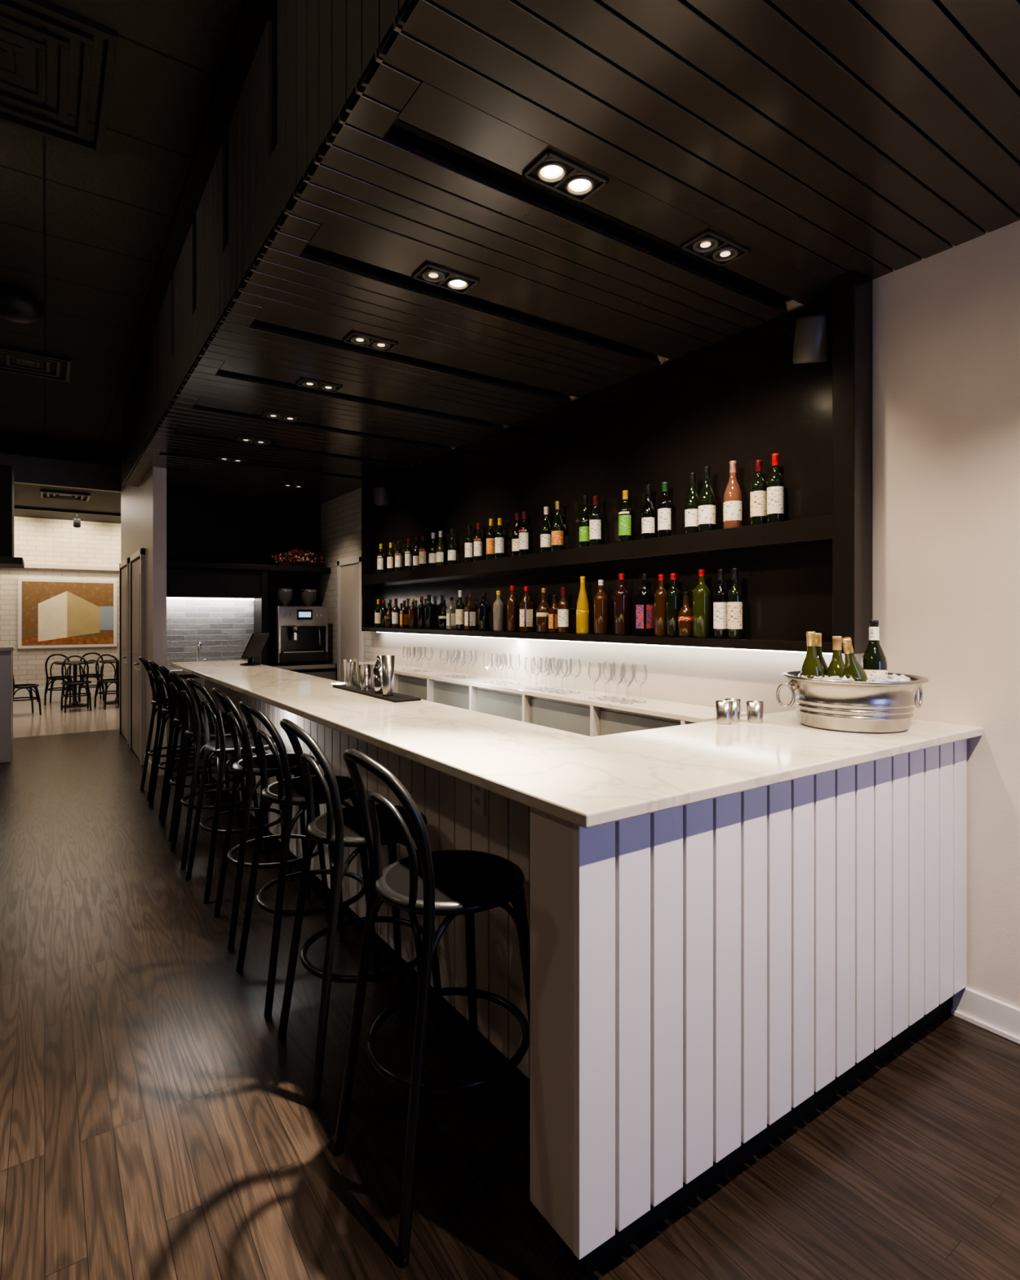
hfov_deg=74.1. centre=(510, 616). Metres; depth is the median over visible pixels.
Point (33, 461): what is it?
header
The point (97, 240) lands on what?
ceiling
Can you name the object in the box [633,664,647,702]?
wine glass
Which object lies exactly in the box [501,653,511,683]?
wine glass
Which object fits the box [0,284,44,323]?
dome ceiling fixture
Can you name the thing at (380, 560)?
wine bottle
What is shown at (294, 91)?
fascia
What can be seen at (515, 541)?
wine bottle
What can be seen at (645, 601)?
liquor bottle
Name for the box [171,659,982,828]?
countertop
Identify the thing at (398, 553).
wine bottle
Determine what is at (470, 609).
liquor bottle
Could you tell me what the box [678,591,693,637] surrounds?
liquor bottle
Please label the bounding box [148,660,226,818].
bar stool
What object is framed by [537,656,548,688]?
wine glass
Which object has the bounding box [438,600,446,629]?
liquor bottle
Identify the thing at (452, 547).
wine bottle
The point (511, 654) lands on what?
wine glass
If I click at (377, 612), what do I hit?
wine bottle
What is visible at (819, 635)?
bottle
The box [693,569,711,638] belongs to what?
liquor bottle
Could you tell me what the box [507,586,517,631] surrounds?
liquor bottle
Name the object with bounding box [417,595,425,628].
liquor bottle
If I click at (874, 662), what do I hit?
bottle
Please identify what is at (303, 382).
recessed light
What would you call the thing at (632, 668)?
wine glass
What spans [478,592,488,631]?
liquor bottle
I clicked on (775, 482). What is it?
wine bottle
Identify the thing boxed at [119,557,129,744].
door
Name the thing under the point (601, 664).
wine glass
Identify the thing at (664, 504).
wine bottle
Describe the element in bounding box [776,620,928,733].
ice bucket
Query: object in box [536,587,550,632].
liquor bottle
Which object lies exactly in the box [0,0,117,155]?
air diffuser
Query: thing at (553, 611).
liquor bottle
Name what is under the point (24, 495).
ceiling
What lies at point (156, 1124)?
floor
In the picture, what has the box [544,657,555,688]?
wine glass
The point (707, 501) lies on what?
wine bottle
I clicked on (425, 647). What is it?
wine glass
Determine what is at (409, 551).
wine bottle
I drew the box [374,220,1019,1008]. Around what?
wall
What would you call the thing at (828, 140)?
ceiling
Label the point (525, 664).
wine glass
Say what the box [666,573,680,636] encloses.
liquor bottle
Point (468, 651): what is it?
wine glass
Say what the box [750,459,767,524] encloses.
wine bottle
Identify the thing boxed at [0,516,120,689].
wall
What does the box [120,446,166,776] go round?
wall
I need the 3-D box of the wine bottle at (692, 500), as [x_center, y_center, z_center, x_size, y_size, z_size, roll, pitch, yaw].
[0.950,-0.585,3.510,0.077,0.320,0.077,0,0,-35]
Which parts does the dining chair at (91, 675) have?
seat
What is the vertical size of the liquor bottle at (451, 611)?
0.270 m
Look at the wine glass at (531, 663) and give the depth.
4.34 m
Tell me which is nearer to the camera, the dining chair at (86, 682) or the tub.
the tub
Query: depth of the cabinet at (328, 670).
7.75 m
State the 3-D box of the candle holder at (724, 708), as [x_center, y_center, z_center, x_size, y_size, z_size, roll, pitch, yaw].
[0.820,0.367,2.581,0.066,0.085,0.066,0,0,-35]
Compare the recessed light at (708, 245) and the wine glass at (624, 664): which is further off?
the wine glass at (624, 664)
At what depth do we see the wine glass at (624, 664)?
3.79 m
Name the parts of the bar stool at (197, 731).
seat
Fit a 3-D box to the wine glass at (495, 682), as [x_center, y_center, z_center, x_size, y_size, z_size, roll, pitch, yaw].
[-0.099,0.367,4.736,0.076,0.204,0.076,0,0,-35]
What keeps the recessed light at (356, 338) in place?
in the ceiling at (828, 140)
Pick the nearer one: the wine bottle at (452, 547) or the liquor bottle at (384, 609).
the wine bottle at (452, 547)
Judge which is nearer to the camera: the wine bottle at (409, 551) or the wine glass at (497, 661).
the wine glass at (497, 661)
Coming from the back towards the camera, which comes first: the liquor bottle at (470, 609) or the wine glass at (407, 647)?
the wine glass at (407, 647)
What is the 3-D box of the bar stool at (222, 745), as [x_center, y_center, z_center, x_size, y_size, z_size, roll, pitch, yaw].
[-1.558,0.926,3.849,0.533,1.172,0.468,0,0,-38]
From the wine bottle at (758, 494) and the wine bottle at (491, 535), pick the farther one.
the wine bottle at (491, 535)
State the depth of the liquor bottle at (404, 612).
6.32 m
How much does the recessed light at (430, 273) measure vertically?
0.015 m
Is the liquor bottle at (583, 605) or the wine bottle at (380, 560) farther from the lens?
the wine bottle at (380, 560)
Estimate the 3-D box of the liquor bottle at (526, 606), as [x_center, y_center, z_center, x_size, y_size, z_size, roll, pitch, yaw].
[0.115,-0.050,4.731,0.076,0.320,0.076,0,0,-35]
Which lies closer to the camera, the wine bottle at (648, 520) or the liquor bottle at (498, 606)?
the wine bottle at (648, 520)
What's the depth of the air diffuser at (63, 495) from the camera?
9.91 m
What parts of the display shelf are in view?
led strip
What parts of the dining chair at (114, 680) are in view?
seat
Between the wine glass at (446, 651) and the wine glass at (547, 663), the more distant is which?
the wine glass at (446, 651)
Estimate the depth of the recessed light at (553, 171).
2.16 m
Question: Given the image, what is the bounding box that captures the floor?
[0,695,1019,1279]
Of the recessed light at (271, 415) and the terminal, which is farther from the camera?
the terminal
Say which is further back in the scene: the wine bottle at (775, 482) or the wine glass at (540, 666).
the wine glass at (540, 666)
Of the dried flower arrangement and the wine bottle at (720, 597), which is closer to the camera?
the wine bottle at (720, 597)
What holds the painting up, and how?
attached to the wall at (37, 540)
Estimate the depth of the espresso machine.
7.90 m
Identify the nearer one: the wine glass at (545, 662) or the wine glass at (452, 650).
the wine glass at (545, 662)
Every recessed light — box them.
[214,455,247,463]
[235,435,271,445]
[261,410,302,422]
[280,483,306,488]
[295,377,342,393]
[342,330,398,352]
[411,262,479,294]
[522,149,608,203]
[680,228,751,266]
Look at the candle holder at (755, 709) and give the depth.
2.58 m
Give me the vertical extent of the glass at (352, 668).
0.140 m
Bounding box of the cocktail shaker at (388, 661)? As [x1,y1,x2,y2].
[381,655,395,696]
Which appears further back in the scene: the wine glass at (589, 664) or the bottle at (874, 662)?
the wine glass at (589, 664)
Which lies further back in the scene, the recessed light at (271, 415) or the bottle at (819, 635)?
the recessed light at (271, 415)
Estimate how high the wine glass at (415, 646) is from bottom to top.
0.204 m
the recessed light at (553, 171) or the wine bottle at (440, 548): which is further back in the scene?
the wine bottle at (440, 548)
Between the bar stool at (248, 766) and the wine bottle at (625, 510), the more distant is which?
the wine bottle at (625, 510)
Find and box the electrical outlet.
[471,783,485,816]
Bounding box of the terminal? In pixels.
[240,632,270,665]
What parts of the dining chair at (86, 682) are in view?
seat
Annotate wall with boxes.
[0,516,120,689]
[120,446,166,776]
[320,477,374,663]
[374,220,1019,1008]
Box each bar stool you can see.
[138,656,209,799]
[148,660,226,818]
[159,665,242,840]
[168,671,263,869]
[185,678,293,903]
[211,687,329,950]
[235,701,380,1016]
[277,718,448,1108]
[333,748,529,1267]
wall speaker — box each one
[373,480,388,506]
[792,304,831,364]
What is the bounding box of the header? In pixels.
[0,434,120,493]
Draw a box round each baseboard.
[13,684,115,699]
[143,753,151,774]
[951,986,1019,1044]
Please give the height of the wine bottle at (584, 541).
0.330 m
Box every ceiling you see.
[0,0,277,448]
[13,483,120,523]
[123,0,1019,504]
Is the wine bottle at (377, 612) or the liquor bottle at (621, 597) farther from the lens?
the wine bottle at (377, 612)
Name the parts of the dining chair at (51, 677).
seat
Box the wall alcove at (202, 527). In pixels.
[166,489,320,666]
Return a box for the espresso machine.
[267,588,328,665]
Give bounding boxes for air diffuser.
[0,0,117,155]
[0,345,71,382]
[40,489,90,501]
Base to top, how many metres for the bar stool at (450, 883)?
1.172 m
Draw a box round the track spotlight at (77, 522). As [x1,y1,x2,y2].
[73,513,80,527]
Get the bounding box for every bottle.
[374,599,381,626]
[377,543,384,573]
[380,600,387,627]
[384,603,392,627]
[386,542,395,572]
[391,598,399,627]
[395,541,403,571]
[400,600,408,627]
[404,538,413,569]
[408,599,417,628]
[413,536,419,568]
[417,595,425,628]
[419,535,427,568]
[425,594,433,628]
[429,532,436,566]
[436,531,444,565]
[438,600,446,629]
[446,596,456,629]
[448,528,457,564]
[455,590,464,630]
[464,593,475,630]
[465,524,474,562]
[474,523,483,560]
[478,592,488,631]
[486,518,495,559]
[493,591,503,631]
[495,518,505,558]
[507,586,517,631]
[511,512,519,555]
[519,511,529,555]
[520,586,533,631]
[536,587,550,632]
[540,506,551,552]
[548,595,558,632]
[551,501,564,551]
[557,586,568,633]
[576,576,589,634]
[579,494,590,547]
[589,495,601,546]
[594,579,608,634]
[613,573,630,635]
[618,490,631,542]
[635,573,654,635]
[641,484,655,539]
[654,573,667,636]
[657,481,671,537]
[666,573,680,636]
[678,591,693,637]
[684,472,698,533]
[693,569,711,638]
[697,466,715,532]
[713,568,728,638]
[723,460,742,528]
[727,568,742,639]
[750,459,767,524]
[767,453,784,523]
[800,631,825,678]
[815,632,828,675]
[826,635,844,677]
[841,636,868,680]
[862,620,888,676]
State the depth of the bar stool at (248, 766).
3.23 m
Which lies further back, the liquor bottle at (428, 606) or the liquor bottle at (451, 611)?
the liquor bottle at (428, 606)
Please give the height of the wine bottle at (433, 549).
0.300 m
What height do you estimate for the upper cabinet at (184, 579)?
1.145 m
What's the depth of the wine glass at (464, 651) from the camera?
5.26 m
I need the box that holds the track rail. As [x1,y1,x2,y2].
[13,506,120,516]
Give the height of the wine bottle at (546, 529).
0.310 m
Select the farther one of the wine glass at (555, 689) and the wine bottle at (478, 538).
the wine bottle at (478, 538)
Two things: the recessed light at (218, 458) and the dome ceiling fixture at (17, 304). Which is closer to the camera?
the dome ceiling fixture at (17, 304)
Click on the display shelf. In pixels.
(742, 397)
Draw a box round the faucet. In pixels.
[196,641,206,661]
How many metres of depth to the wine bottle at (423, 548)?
5.98 m
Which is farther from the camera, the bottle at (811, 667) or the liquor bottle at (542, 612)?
the liquor bottle at (542, 612)
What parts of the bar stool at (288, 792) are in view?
seat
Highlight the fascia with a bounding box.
[122,0,419,485]
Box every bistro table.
[54,660,95,707]
[98,659,119,704]
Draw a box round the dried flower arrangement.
[271,548,325,567]
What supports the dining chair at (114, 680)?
on the floor
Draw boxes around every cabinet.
[166,560,330,664]
[357,661,746,737]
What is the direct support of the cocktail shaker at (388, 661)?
on the bar mat
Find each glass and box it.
[343,658,356,685]
[345,662,359,687]
[360,663,373,691]
[402,646,411,670]
[406,647,415,671]
[412,647,421,671]
[414,646,422,670]
[417,646,425,671]
[424,647,433,671]
[440,649,448,675]
[445,650,455,676]
[450,650,460,677]
[451,649,461,675]
[455,649,465,676]
[456,651,466,678]
[462,650,472,676]
[466,650,477,678]
[483,653,493,682]
[490,653,501,684]
[495,653,506,682]
[496,654,507,684]
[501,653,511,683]
[510,653,520,684]
[524,657,536,688]
[530,657,542,689]
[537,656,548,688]
[539,657,551,691]
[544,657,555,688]
[547,658,559,692]
[550,657,561,690]
[555,659,568,693]
[560,657,573,691]
[568,658,581,693]
[587,662,601,698]
[599,662,613,700]
[602,661,615,697]
[610,663,624,702]
[613,662,626,698]
[620,665,634,703]
[622,663,635,701]
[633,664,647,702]
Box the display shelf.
[361,271,872,654]
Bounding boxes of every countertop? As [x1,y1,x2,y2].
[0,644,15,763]
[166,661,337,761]
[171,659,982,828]
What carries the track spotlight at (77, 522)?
attached to the track rail
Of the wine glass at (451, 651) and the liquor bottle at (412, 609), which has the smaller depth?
the wine glass at (451, 651)
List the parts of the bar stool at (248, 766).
seat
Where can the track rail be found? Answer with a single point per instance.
(15, 507)
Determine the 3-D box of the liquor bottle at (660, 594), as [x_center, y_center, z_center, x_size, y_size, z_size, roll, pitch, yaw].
[0.829,-0.060,3.697,0.076,0.340,0.076,0,0,-35]
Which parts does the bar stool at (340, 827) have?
seat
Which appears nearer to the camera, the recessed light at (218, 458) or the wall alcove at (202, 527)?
the recessed light at (218, 458)
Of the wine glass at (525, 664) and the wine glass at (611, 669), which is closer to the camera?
the wine glass at (611, 669)
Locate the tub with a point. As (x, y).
(872, 702)
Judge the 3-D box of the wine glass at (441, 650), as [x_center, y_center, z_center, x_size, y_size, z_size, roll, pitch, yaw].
[-0.520,0.367,5.335,0.076,0.204,0.076,0,0,-35]
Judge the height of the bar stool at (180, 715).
1.172 m
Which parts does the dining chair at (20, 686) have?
seat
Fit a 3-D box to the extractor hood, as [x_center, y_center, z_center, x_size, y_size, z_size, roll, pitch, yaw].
[-6.217,-1.390,6.658,2.300,1.700,0.780,0,0,-35]
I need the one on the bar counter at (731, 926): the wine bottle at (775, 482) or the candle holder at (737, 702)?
the candle holder at (737, 702)
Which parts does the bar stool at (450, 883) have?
seat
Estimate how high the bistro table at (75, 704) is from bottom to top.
0.745 m
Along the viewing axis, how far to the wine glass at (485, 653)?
4.82 m
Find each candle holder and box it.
[715,700,733,724]
[724,698,741,722]
[746,700,764,723]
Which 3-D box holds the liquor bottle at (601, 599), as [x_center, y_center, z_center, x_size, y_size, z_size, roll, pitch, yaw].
[0.551,-0.055,4.092,0.084,0.330,0.084,0,0,-35]
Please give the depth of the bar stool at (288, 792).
2.75 m
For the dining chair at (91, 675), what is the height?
0.876 m
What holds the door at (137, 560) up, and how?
in the wall at (144, 506)
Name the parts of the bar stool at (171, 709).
seat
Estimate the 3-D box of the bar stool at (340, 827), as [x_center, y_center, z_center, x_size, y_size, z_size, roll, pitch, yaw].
[-0.533,0.926,2.365,0.533,1.172,0.467,0,0,-33]
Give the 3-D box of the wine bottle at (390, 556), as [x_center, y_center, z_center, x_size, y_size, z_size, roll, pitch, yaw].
[-1.159,-0.570,6.565,0.073,0.290,0.073,0,0,-35]
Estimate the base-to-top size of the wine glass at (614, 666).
0.204 m
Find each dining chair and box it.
[13,675,41,715]
[44,653,73,705]
[60,655,92,712]
[77,652,104,702]
[93,653,119,709]
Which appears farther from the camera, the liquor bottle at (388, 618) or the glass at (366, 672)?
the liquor bottle at (388, 618)
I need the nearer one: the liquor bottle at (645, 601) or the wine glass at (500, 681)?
the liquor bottle at (645, 601)
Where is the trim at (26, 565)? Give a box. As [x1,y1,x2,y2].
[24,563,119,571]
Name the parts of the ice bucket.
ring handle, ring handle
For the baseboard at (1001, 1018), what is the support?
attached to the wall at (946, 324)
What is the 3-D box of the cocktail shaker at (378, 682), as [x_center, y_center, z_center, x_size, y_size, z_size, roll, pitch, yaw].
[-0.676,0.300,3.518,0.072,0.195,0.072,0,0,-35]
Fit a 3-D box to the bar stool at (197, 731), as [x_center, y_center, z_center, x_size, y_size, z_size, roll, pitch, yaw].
[-1.894,0.926,4.323,0.533,1.172,0.468,0,0,-34]
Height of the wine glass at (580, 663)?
0.204 m
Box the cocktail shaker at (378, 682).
[373,655,382,693]
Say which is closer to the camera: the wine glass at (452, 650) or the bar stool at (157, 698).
the wine glass at (452, 650)
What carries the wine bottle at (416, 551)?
on the display shelf
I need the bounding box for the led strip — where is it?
[166,597,254,599]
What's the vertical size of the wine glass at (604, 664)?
0.204 m
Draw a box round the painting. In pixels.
[17,577,116,648]
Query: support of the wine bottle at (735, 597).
on the display shelf
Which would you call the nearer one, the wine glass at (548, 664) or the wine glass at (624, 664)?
the wine glass at (624, 664)
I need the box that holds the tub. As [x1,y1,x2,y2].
[782,671,928,733]
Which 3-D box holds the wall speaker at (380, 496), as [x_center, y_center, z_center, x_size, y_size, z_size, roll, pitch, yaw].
[-1.295,-1.232,6.760,0.144,0.260,0.185,0,0,12]
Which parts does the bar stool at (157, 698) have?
seat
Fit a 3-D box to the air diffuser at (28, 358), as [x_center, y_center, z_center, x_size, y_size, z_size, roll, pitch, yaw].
[-4.242,-2.225,5.942,0.620,0.030,0.620,0,0,-35]
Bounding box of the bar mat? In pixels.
[332,684,421,702]
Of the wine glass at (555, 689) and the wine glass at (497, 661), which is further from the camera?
the wine glass at (497, 661)
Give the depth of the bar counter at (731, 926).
1.85 m
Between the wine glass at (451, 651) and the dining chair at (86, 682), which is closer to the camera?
the wine glass at (451, 651)
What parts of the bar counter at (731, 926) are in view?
panel, panel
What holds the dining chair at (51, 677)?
on the floor
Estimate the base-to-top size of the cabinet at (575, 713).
1.040 m
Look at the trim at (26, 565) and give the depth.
12.49 m
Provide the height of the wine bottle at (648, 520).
0.310 m
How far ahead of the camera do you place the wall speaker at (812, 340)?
2.89 m
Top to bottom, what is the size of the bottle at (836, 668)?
0.312 m
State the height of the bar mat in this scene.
0.012 m
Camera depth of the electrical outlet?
2.23 m
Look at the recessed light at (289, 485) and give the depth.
7.25 m
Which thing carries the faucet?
on the cabinet at (328, 670)
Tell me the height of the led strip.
0.020 m
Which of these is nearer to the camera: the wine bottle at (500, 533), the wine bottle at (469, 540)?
the wine bottle at (500, 533)
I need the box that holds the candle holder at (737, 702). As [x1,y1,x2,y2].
[724,698,741,722]
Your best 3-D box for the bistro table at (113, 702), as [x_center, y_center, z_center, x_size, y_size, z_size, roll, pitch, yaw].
[-6.854,1.137,11.793,0.580,0.745,0.580,0,0,-35]
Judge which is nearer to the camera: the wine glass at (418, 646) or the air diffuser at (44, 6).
the air diffuser at (44, 6)
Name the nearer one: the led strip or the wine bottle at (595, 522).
the wine bottle at (595, 522)
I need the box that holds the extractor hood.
[0,464,24,568]
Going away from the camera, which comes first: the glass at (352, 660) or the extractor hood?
the glass at (352, 660)
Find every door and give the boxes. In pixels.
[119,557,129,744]
[129,547,145,765]
[337,555,364,682]
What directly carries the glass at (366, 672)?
on the bar mat
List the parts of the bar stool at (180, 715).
seat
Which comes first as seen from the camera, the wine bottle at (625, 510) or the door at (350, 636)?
the wine bottle at (625, 510)
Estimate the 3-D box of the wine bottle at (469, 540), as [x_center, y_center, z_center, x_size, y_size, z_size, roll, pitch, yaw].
[-0.322,-0.575,5.358,0.073,0.300,0.073,0,0,-35]
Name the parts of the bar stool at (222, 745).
seat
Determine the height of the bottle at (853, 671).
0.310 m
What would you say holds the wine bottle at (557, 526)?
on the display shelf
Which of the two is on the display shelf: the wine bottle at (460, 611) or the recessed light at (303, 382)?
the wine bottle at (460, 611)
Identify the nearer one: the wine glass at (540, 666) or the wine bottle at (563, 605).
the wine glass at (540, 666)
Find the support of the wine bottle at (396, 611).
on the display shelf
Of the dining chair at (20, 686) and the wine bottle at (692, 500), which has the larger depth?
the dining chair at (20, 686)
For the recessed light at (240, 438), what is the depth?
5.41 m
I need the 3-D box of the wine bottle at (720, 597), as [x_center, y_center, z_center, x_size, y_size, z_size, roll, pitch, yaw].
[1.052,-0.062,3.366,0.075,0.345,0.075,0,0,-35]
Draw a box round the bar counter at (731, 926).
[171,659,982,1277]
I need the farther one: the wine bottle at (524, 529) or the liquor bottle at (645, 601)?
the wine bottle at (524, 529)
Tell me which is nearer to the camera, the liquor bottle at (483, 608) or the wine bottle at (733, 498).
the wine bottle at (733, 498)
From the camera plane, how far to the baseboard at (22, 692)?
12.38 m

